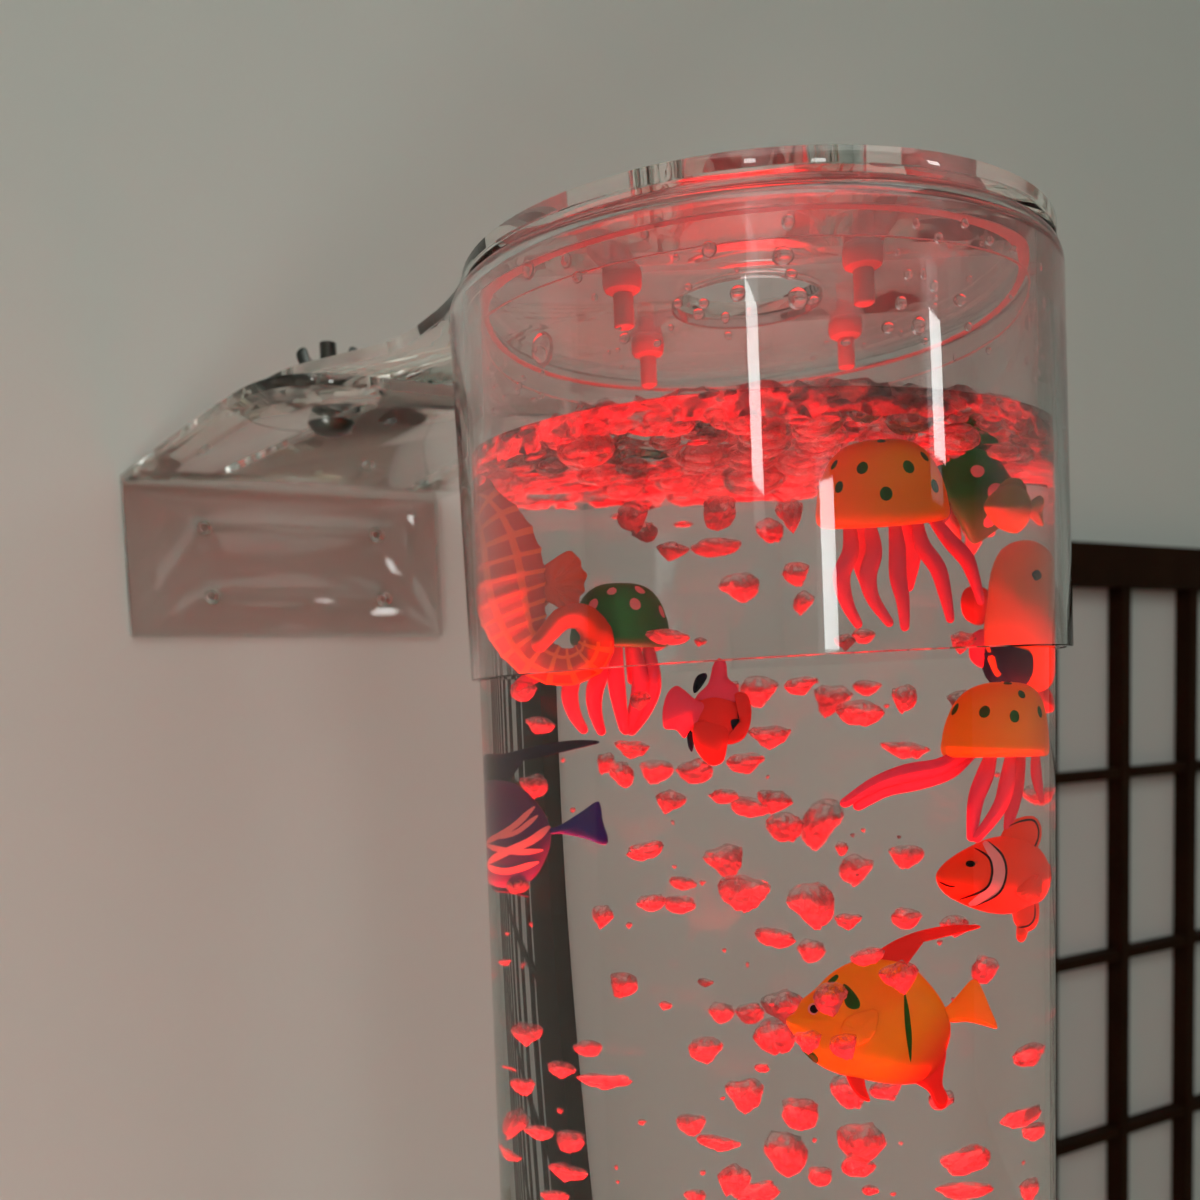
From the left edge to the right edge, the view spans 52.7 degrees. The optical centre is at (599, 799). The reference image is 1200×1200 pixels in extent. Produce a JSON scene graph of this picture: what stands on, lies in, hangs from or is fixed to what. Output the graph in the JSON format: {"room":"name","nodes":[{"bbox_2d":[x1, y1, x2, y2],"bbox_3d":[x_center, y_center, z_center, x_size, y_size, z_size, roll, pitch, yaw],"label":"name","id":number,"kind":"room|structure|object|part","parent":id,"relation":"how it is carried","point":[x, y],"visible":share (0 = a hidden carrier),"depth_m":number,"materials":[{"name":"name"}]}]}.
{"room":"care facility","nodes":[
{"label":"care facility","id":0,"kind":"room"},
{"bbox_2d":[0,0,1199,1199],"bbox_3d":[0.380,-0.061,1.186,5.240,2.900,0.120,-5,6,-31],"label":"wall","id":1,"kind":"structure","parent":0,"point":[245,934],"depth_m":0.77,"materials":[{"name":"grey paint"}]},
{"bbox_2d":[120,373,458,636],"bbox_3d":[-0.128,-0.143,0.653,0.198,0.094,0.263,-5,6,-31],"label":"wall bracket","id":2,"kind":"object","parent":1,"relation":"attached to","point":[292,510],"visible":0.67,"depth_m":0.73,"materials":[{"name":"clear plastic"}]},
{"bbox_2d":[197,520,211,534],"bbox_3d":[-0.240,-0.165,0.733,0.009,0.009,0.008,-5,6,-31],"label":"screw","id":3,"kind":"object","parent":2,"relation":"attached to","point":[204,527],"visible":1,"depth_m":0.73,"materials":[{"name":"silver metal"}]},
{"bbox_2d":[204,589,219,603],"bbox_3d":[-0.237,-0.124,0.738,0.009,0.009,0.008,-5,6,-31],"label":"screw","id":4,"kind":"object","parent":2,"relation":"attached to","point":[212,596],"visible":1,"depth_m":0.73,"materials":[{"name":"silver metal"}]},
{"bbox_3d":[-0.194,-0.148,0.763,0.198,0.089,0.005,-5,6,-31],"label":"plate","id":5,"kind":"part","parent":2,"relation":"part of","materials":[{"name":"clear plastic"}]},
{"bbox_2d":[308,341,354,437],"bbox_3d":[-0.128,-0.195,0.576,0.022,0.044,0.022,-3,5,-15],"label":"bolt","id":6,"kind":"object","parent":2,"relation":"attached to","point":[337,426],"visible":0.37,"depth_m":0.57,"materials":[{"name":"grey metal"}]},
{"bbox_2d":[296,347,357,363],"bbox_3d":[-0.129,-0.206,0.575,0.027,0.017,0.014,0,5,21],"label":"nut","id":7,"kind":"object","parent":6,"relation":"attached to","point":[302,355],"visible":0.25,"depth_m":0.57,"materials":[{"name":"grey metal"}]},
{"bbox_2d":[370,528,383,541],"bbox_3d":[-0.146,-0.172,0.789,0.009,0.009,0.008,-5,6,-31],"label":"screw","id":8,"kind":"object","parent":2,"relation":"attached to","point":[376,534],"visible":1,"depth_m":0.79,"materials":[{"name":"silver metal"}]},
{"bbox_2d":[377,592,390,605],"bbox_3d":[-0.142,-0.132,0.794,0.009,0.009,0.008,-5,6,-31],"label":"screw","id":9,"kind":"object","parent":2,"relation":"attached to","point":[383,598],"visible":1,"depth_m":0.79,"materials":[{"name":"silver metal"}]},
{"bbox_2d":[266,144,1056,385],"bbox_3d":[-0.005,-0.184,0.467,0.319,0.006,0.278,-3,5,0],"label":"support arm","id":10,"kind":"object","parent":2,"relation":"attached to","point":[422,354],"visible":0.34,"depth_m":0.35,"materials":[{"name":"clear plastic"}]},
{"bbox_3d":[1.356,1.533,-0.240,6.415,0.100,5.891,-2,5,0],"label":"floor","id":11,"kind":"structure","parent":0,"visible":0},
{"bbox_2d":[449,171,1073,1199],"bbox_3d":[0.080,0.636,0.498,0.410,1.644,0.410,-2,5,0],"label":"tube","id":12,"kind":"object","parent":11,"relation":"on","point":[782,928],"depth_m":0.35,"materials":[{"name":"clear plastic"}]},
{"bbox_3d":[0.056,-0.114,0.436,0.214,0.136,0.211,-2,5,-1],"label":"tube cap","id":13,"kind":"part","parent":12,"relation":"part of","materials":[{"name":"clear plastic"}]},
{"bbox_2d":[1055,541,1199,1199],"bbox_3d":[0.777,0.534,1.371,1.155,1.598,0.033,-5,6,-31],"label":"screen","id":14,"kind":"object","parent":11,"relation":"on","point":[1127,688],"visible":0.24,"depth_m":1.18,"materials":[{"name":"brown wood"}]},
{"bbox_3d":[0.774,-0.244,1.319,0.993,0.039,0.033,-5,6,-31],"label":"rail","id":15,"kind":"part","parent":14,"relation":"part of","materials":[{"name":"brown wood"}]}
]}

